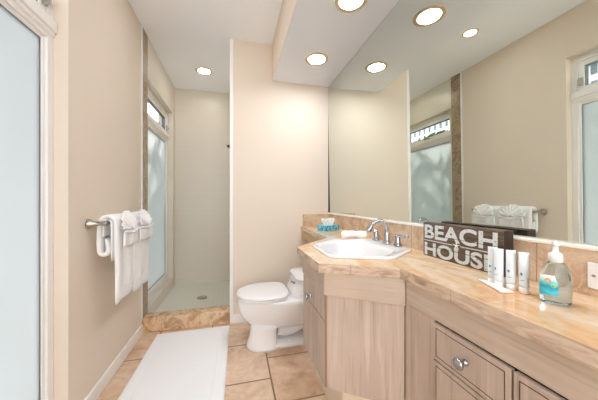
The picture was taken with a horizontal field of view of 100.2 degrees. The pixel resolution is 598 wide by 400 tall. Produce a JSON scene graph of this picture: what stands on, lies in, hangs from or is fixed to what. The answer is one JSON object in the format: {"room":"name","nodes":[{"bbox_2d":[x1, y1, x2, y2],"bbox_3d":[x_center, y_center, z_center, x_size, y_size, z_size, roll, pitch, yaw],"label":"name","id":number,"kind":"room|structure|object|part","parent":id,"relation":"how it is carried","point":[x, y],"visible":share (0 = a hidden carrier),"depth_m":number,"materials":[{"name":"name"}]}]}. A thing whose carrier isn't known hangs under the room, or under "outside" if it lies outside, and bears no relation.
{"room":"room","nodes":[
{"label":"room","id":0,"kind":"room"},
{"bbox_2d":[53,0,174,399],"bbox_3d":[-1.111,-0.185,0.863,0.170,2.630,5.020,0,0,-14],"label":"wall","id":1,"kind":"structure","parent":0,"point":[97,43],"depth_m":1.41,"materials":[{"name":"beige paint"}]},
{"bbox_2d":[0,0,56,399],"bbox_3d":[-1.054,-0.065,0.732,0.126,2.130,0.938,0,0,-14],"label":"window","id":2,"kind":"structure","parent":1,"relation":"in","point":[28,28],"depth_m":1.05,"materials":[{"name":"white paint"}]},
{"bbox_3d":[-1.072,0.085,0.728,0.006,1.642,0.820,0,0,-14],"label":"frosted pane","id":3,"kind":"part","parent":2,"relation":"part of","materials":[{"name":"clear glass"}]},
{"bbox_3d":[-1.044,-0.810,0.735,0.023,0.070,0.932,0,0,-14],"label":"moulding","id":4,"kind":"part","parent":2,"relation":"part of","materials":[{"name":"white paint"}]},
{"bbox_3d":[-1.079,-0.960,0.726,0.049,0.236,0.854,0,0,-14],"label":"transom sash","id":5,"kind":"part","parent":2,"relation":"part of","materials":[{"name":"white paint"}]},
{"bbox_2d":[85,219,109,228],"bbox_3d":[-1.178,0.125,1.665,0.094,0.054,0.657,0,0,-14],"label":"towel bar","id":6,"kind":"object","parent":1,"relation":"attached to","point":[89,223],"visible":0.47,"depth_m":1.36,"materials":[{"name":"silver metal"}]},
{"bbox_2d":[96,213,133,304],"bbox_3d":[-1.106,0.334,1.521,0.127,0.513,0.254,0,0,-14],"label":"bath towel","id":7,"kind":"object","parent":6,"relation":"hanging from","point":[109,238],"visible":0.84,"depth_m":1.43,"materials":[{"name":"white fabric"}]},
{"bbox_2d":[121,211,139,247],"bbox_3d":[-1.050,0.167,1.551,0.057,0.214,0.232,0,0,-14],"label":"washcloth","id":8,"kind":"object","parent":7,"relation":"on","point":[130,237],"visible":1,"depth_m":1.53,"materials":[{"name":"white fabric"}]},
{"bbox_2d":[131,211,148,291],"bbox_3d":[-1.177,0.344,1.790,0.121,0.533,0.281,0,0,-14],"label":"bath towel","id":9,"kind":"object","parent":6,"relation":"hanging from","point":[140,248],"visible":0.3,"depth_m":1.75,"materials":[{"name":"white fabric"}]},
{"bbox_2d":[138,209,153,240],"bbox_3d":[-1.118,0.167,1.817,0.057,0.214,0.252,0,0,-14],"label":"washcloth","id":10,"kind":"object","parent":9,"relation":"on","point":[146,231],"visible":1,"depth_m":1.79,"materials":[{"name":"white fabric"}]},
{"bbox_2d":[84,324,142,399],"bbox_3d":[-0.880,1.089,0.338,0.018,0.083,3.689,0,0,-14],"label":"baseboard","id":11,"kind":"structure","parent":1,"relation":"attached to","point":[98,388],"depth_m":1.61,"materials":[{"name":"white paint"}]},
{"bbox_2d":[141,25,142,323],"bbox_3d":[-1.427,-0.185,2.119,0.176,2.630,0.018,0,0,-14],"label":"trim","id":12,"kind":"structure","parent":1,"relation":"attached to","point":[141,25],"depth_m":2.13,"materials":[{"name":"white paint"}]},
{"bbox_2d":[143,28,147,316],"bbox_3d":[-1.446,-0.185,2.193,0.174,2.630,0.133,0,0,-14],"label":"trim","id":13,"kind":"structure","parent":1,"relation":"attached to","point":[145,37],"depth_m":2.22,"materials":[{"name":"brown stone"}]},
{"bbox_2d":[148,88,172,308],"bbox_3d":[-1.562,-0.062,2.735,0.126,2.125,0.940,0,0,-14],"label":"window","id":14,"kind":"structure","parent":1,"relation":"in","point":[158,136],"depth_m":2.83,"materials":[{"name":"white glass"}]},
{"bbox_3d":[-1.581,0.085,2.730,0.006,1.642,0.822,0,0,-14],"label":"frosted pane","id":15,"kind":"part","parent":14,"relation":"part of","materials":[{"name":"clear glass"}]},
{"bbox_3d":[-1.588,-0.958,2.728,0.049,0.231,0.856,0,0,-14],"label":"transom sash","id":16,"kind":"part","parent":14,"relation":"part of","materials":[{"name":"white paint"}]},
{"bbox_3d":[-1.591,0.085,2.727,0.047,1.680,0.860,0,0,-14],"label":"sash","id":17,"kind":"part","parent":14,"relation":"part of","materials":[{"name":"white glass"}]},
{"bbox_3d":[-1.552,-0.810,2.737,0.023,0.070,0.934,0,0,-14],"label":"moulding","id":18,"kind":"part","parent":14,"relation":"part of","materials":[{"name":"white paint"}]},
{"bbox_3d":[-1.530,0.994,2.743,0.060,0.012,0.939,0,0,-14],"label":"sill","id":19,"kind":"part","parent":14,"relation":"part of","materials":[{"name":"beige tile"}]},
{"bbox_2d":[142,305,229,332],"bbox_3d":[-1.004,1.067,2.275,0.720,0.125,0.125,0,0,-14],"label":"shower curb","id":20,"kind":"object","parent":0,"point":[215,315],"depth_m":2.23,"materials":[{"name":"beige stone"}]},
{"bbox_2d":[175,88,229,284],"bbox_3d":[-1.315,-0.185,3.453,1.049,2.630,0.100,0,0,-14],"label":"wall","id":21,"kind":"structure","parent":0,"point":[202,118],"depth_m":3.40,"materials":[{"name":"beige paint"}]},
{"bbox_2d":[128,0,282,93],"bbox_3d":[-0.212,-1.550,1.143,2.049,0.100,5.120,0,0,-14],"label":"ceiling","id":22,"kind":"structure","parent":0,"point":[185,35],"depth_m":2.20,"materials":[{"name":"white paint"}]},
{"bbox_2d":[195,67,211,74],"bbox_3d":[-1.096,-1.497,2.885,0.184,0.006,0.184,0,0,-14],"label":"recessed light","id":23,"kind":"object","parent":22,"relation":"in","point":[205,71],"visible":1,"depth_m":2.87,"materials":[{"name":"beige"}]},
{"bbox_2d":[97,281,327,399],"bbox_3d":[-0.212,1.170,1.143,2.049,0.120,5.120,0,0,-14],"label":"floor","id":24,"kind":"structure","parent":0,"point":[285,373],"depth_m":1.73,"materials":[{"name":"tile"}]},
{"bbox_2d":[118,326,229,399],"bbox_3d":[-0.797,1.125,1.709,0.600,0.010,1.000,0,0,-14],"label":"bath mat","id":25,"kind":"object","parent":24,"relation":"on","point":[189,364],"visible":1,"depth_m":1.67,"materials":[{"name":"white fabric"}]},
{"bbox_2d":[236,267,303,352],"bbox_3d":[-0.051,0.857,2.035,0.892,0.544,0.374,0,0,-14],"label":"toilet","id":26,"kind":"object","parent":24,"relation":"on","point":[273,311],"visible":0.7,"depth_m":1.89,"materials":[{"name":"white ceramic"}]},
{"bbox_3d":[-0.290,0.706,1.974,0.398,0.034,0.374,0,0,-14],"label":"lid","id":27,"kind":"part","parent":26,"relation":"part of","materials":[{"name":"white plastic"}]},
{"bbox_3d":[-0.289,0.733,1.975,0.392,0.014,0.368,0,0,-14],"label":"seat","id":28,"kind":"part","parent":26,"relation":"part of","materials":[{"name":"white plastic"}]},
{"bbox_3d":[-0.095,0.861,2.024,0.788,0.239,0.364,0,0,-14],"label":"bowl","id":29,"kind":"part","parent":26,"relation":"part of","materials":[{"name":"white ceramic"}]},
{"bbox_3d":[0.145,0.771,2.085,0.483,0.318,0.360,0,0,-14],"label":"tank","id":30,"kind":"part","parent":26,"relation":"part of","materials":[{"name":"white ceramic"}]},
{"bbox_3d":[0.163,0.598,2.089,0.452,0.026,0.362,0,0,-14],"label":"tank lid","id":31,"kind":"part","parent":26,"relation":"part of","materials":[{"name":"white ceramic"}]},
{"bbox_2d":[302,259,405,399],"bbox_3d":[0.305,0.709,1.283,0.576,0.842,0.753,0,0,-14],"label":"base cabinet","id":32,"kind":"object","parent":24,"relation":"on","point":[354,325],"visible":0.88,"depth_m":0.99,"materials":[{"name":"brown wood"}]},
{"bbox_3d":[0.043,0.462,1.213,0.033,0.031,0.031,0,0,-14],"label":"knob","id":33,"kind":"part","parent":32,"relation":"part of","materials":[{"name":"silver metal"}]},
{"bbox_3d":[0.070,0.444,1.203,0.014,0.104,0.323,0,0,-14],"label":"drawer","id":34,"kind":"part","parent":32,"relation":"part of","materials":[{"name":"brown wood"}]},
{"bbox_3d":[0.070,0.635,1.203,0.014,0.269,0.323,0,0,-14],"label":"door","id":35,"kind":"part","parent":32,"relation":"part of","materials":[{"name":"brown wood"}]},
{"bbox_3d":[0.114,0.579,1.037,0.011,0.382,0.015,0,0,-14],"label":"corner post","id":36,"kind":"part","parent":32,"relation":"part of","materials":[{"name":"brown wood"}]},
{"bbox_3d":[0.255,0.579,0.981,0.293,0.382,0.010,0,0,21],"label":"panel","id":37,"kind":"part","parent":32,"relation":"part of","materials":[{"name":"brown wood"}]},
{"bbox_2d":[405,282,597,399],"bbox_3d":[0.673,0.709,0.387,0.365,0.842,1.618,0,0,-14],"label":"base cabinet","id":38,"kind":"object","parent":24,"relation":"on","point":[452,352],"visible":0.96,"depth_m":0.65,"materials":[{"name":"brown wood"}]},
{"bbox_2d":[297,226,597,371],"bbox_3d":[0.386,0.269,1.023,0.608,0.037,2.992,0,0,-14],"label":"countertop","id":39,"kind":"structure","parent":38,"relation":"on","point":[571,331],"depth_m":0.66,"materials":[{"name":"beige stone"}]},
{"bbox_2d":[317,218,338,230],"bbox_3d":[0.250,0.197,2.143,0.158,0.105,0.115,0,0,-44],"label":"tissue box","id":40,"kind":"object","parent":39,"relation":"on","point":[328,224],"visible":1,"depth_m":2.11,"materials":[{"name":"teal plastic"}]},
{"bbox_2d":[341,230,366,238],"bbox_3d":[0.367,0.223,1.667,0.168,0.053,0.065,0,0,11],"label":"rolled towel","id":41,"kind":"object","parent":39,"relation":"on","point":[345,234],"visible":1,"depth_m":1.64,"materials":[{"name":"white fabric"}]},
{"bbox_2d":[312,239,411,259],"bbox_3d":[0.318,0.319,1.323,0.471,0.163,0.545,0,0,-14],"label":"sink","id":42,"kind":"object","parent":39,"relation":"in","point":[333,248],"visible":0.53,"depth_m":1.42,"materials":[{"name":"white ceramic"}]},
{"bbox_2d":[365,219,408,245],"bbox_3d":[0.445,0.168,1.419,0.158,0.139,0.380,0,0,-14],"label":"faucet","id":43,"kind":"object","parent":39,"relation":"on","point":[386,240],"visible":1,"depth_m":1.39,"materials":[{"name":"silver metal"}]},
{"bbox_3d":[0.472,0.209,1.536,0.047,0.056,0.046,0,0,-14],"label":"handle","id":44,"kind":"part","parent":43,"relation":"part of","materials":[{"name":"silver metal"}]},
{"bbox_3d":[0.459,0.168,1.396,0.119,0.139,0.049,0,0,-14],"label":"spout","id":45,"kind":"part","parent":43,"relation":"part of","materials":[{"name":"silver metal"}]},
{"bbox_3d":[0.525,0.209,1.330,0.047,0.056,0.046,0,0,-14],"label":"handle","id":46,"kind":"part","parent":43,"relation":"part of","materials":[{"name":"silver metal"}]},
{"bbox_3d":[0.534,0.187,1.291,0.019,0.027,0.088,0,0,-14],"label":"lever","id":47,"kind":"part","parent":43,"relation":"part of","materials":[{"name":"silver metal"}]},
{"bbox_2d":[424,222,512,276],"bbox_3d":[0.646,0.174,0.999,0.044,0.151,0.362,0,0,-14],"label":"wooden sign","id":48,"kind":"object","parent":39,"relation":"on","point":[464,245],"visible":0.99,"depth_m":0.96,"materials":[{"name":"brown wood"}]},
{"bbox_2d":[488,246,496,282],"bbox_3d":[0.590,0.194,0.763,0.023,0.110,0.022,0,0,-14],"label":"toiletry tube","id":49,"kind":"object","parent":39,"relation":"on","point":[490,249],"visible":0.72,"depth_m":0.76,"materials":[{"name":"white plastic"}]},
{"bbox_2d":[479,279,513,292],"bbox_3d":[0.571,0.247,0.727,0.035,0.006,0.110,0,0,9],"label":"packet","id":50,"kind":"object","parent":39,"relation":"on","point":[498,288],"visible":1,"depth_m":0.70,"materials":[{"name":"white paper"}]},
{"bbox_2d":[494,248,503,286],"bbox_3d":[0.586,0.194,0.733,0.023,0.110,0.022,0,0,-14],"label":"toiletry tube","id":51,"kind":"object","parent":39,"relation":"on","point":[498,253],"visible":1,"depth_m":0.73,"materials":[{"name":"white plastic"}]},
{"bbox_2d":[506,250,515,289],"bbox_3d":[0.602,0.194,0.710,0.022,0.110,0.023,0,0,-14],"label":"toiletry tube","id":52,"kind":"object","parent":39,"relation":"on","point":[510,254],"visible":1,"depth_m":0.70,"materials":[{"name":"white plastic"}]},
{"bbox_2d":[519,252,529,293],"bbox_3d":[0.612,0.194,0.679,0.023,0.110,0.022,0,0,-14],"label":"toiletry tube","id":53,"kind":"object","parent":39,"relation":"on","point":[524,257],"visible":1,"depth_m":0.67,"materials":[{"name":"white plastic"}]},
{"bbox_2d":[539,240,572,305],"bbox_3d":[0.632,0.173,0.617,0.068,0.152,0.052,0,0,-14],"label":"soap bottle","id":54,"kind":"object","parent":39,"relation":"on","point":[555,281],"visible":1,"depth_m":0.60,"materials":[{"name":"blue"}]},
{"bbox_3d":[0.453,0.629,0.672,0.014,0.273,0.228,0,0,-14],"label":"door","id":55,"kind":"part","parent":38,"relation":"part of","materials":[{"name":"brown wood"}]},
{"bbox_3d":[0.430,0.433,0.666,0.033,0.031,0.031,0,0,-14],"label":"knob","id":56,"kind":"part","parent":38,"relation":"part of","materials":[{"name":"silver metal"}]},
{"bbox_3d":[0.453,0.433,0.672,0.014,0.111,0.228,0,0,-14],"label":"drawer","id":57,"kind":"part","parent":38,"relation":"part of","materials":[{"name":"brown wood"}]},
{"bbox_3d":[0.510,0.433,0.446,0.014,0.111,0.228,0,0,-14],"label":"drawer","id":58,"kind":"part","parent":38,"relation":"part of","materials":[{"name":"brown wood"}]},
{"bbox_2d":[233,39,329,313],"bbox_3d":[-0.078,-0.185,2.504,1.118,2.630,0.107,0,0,-14],"label":"wall","id":59,"kind":"structure","parent":0,"point":[280,129],"depth_m":2.40,"materials":[{"name":"beige paint"}]},
{"bbox_2d":[230,38,232,314],"bbox_3d":[-0.636,-0.185,2.362,0.034,2.630,0.113,0,0,-14],"label":"trim","id":60,"kind":"structure","parent":59,"relation":"attached to","point":[231,40],"depth_m":2.31,"materials":[{"name":"white paint"}]},
{"bbox_2d":[230,314,246,323],"bbox_3d":[-0.161,1.089,2.419,0.980,0.083,0.010,0,0,-14],"label":"baseboard","id":61,"kind":"structure","parent":59,"relation":"attached to","point":[235,318],"depth_m":2.31,"materials":[{"name":"white paint"}]},
{"bbox_2d":[302,231,320,242],"bbox_3d":[0.135,0.329,2.094,0.018,0.082,0.792,0,0,-14],"label":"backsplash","id":62,"kind":"structure","parent":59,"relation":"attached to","point":[309,238],"depth_m":2.25,"materials":[{"name":"beige stone"}]},
{"bbox_2d":[272,0,398,86],"bbox_3d":[0.482,-1.327,0.686,0.588,0.345,3.693,0,0,-14],"label":"ceiling","id":63,"kind":"structure","parent":0,"point":[304,28],"depth_m":1.78,"materials":[{"name":"beige paint"}]},
{"bbox_2d":[305,52,327,65],"bbox_3d":[0.143,-1.152,2.035,0.186,0.006,0.186,0,0,-14],"label":"recessed light","id":64,"kind":"object","parent":63,"relation":"in","point":[316,58],"visible":1,"depth_m":2.03,"materials":[{"name":"beige glass"}]},
{"bbox_2d":[335,0,366,12],"bbox_3d":[0.300,-1.152,1.438,0.186,0.006,0.186,0,0,-14],"label":"recessed light","id":65,"kind":"object","parent":63,"relation":"in","point":[356,5],"visible":1,"depth_m":1.47,"materials":[{"name":"beige"}]},
{"bbox_2d":[337,213,597,245],"bbox_3d":[0.862,-0.185,0.731,0.170,2.630,3.793,0,0,-14],"label":"wall","id":66,"kind":"structure","parent":0,"point":[337,213],"depth_m":0.81,"materials":[{"name":"beige paint"}]},
{"bbox_2d":[303,213,597,297],"bbox_3d":[0.543,0.183,1.062,0.285,0.132,2.992,0,0,-14],"label":"backsplash","id":67,"kind":"structure","parent":66,"relation":"attached to","point":[577,256],"depth_m":0.80,"materials":[{"name":"beige stone"}]},
{"bbox_3d":[0.165,0.191,2.499,0.260,0.116,0.021,0,0,-14],"label":"return panel","id":68,"kind":"part","parent":67,"relation":"part of","materials":[{"name":"brown stone"}]},
{"bbox_2d":[588,262,597,289],"bbox_3d":[0.777,0.195,0.605,0.005,0.067,0.115,0,0,-14],"label":"wall plate","id":69,"kind":"object","parent":67,"relation":"attached to","point":[592,267],"visible":1,"depth_m":0.65,"materials":[{"name":"white plastic"}]},
{"bbox_2d":[328,0,597,244],"bbox_3d":[0.672,-0.519,1.095,0.018,1.271,2.992,0,0,-14],"label":"wall mirror","id":70,"kind":"object","parent":66,"relation":"attached to","point":[477,113],"visible":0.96,"depth_m":0.99,"materials":[{"name":"silver mirror"}]}
]}

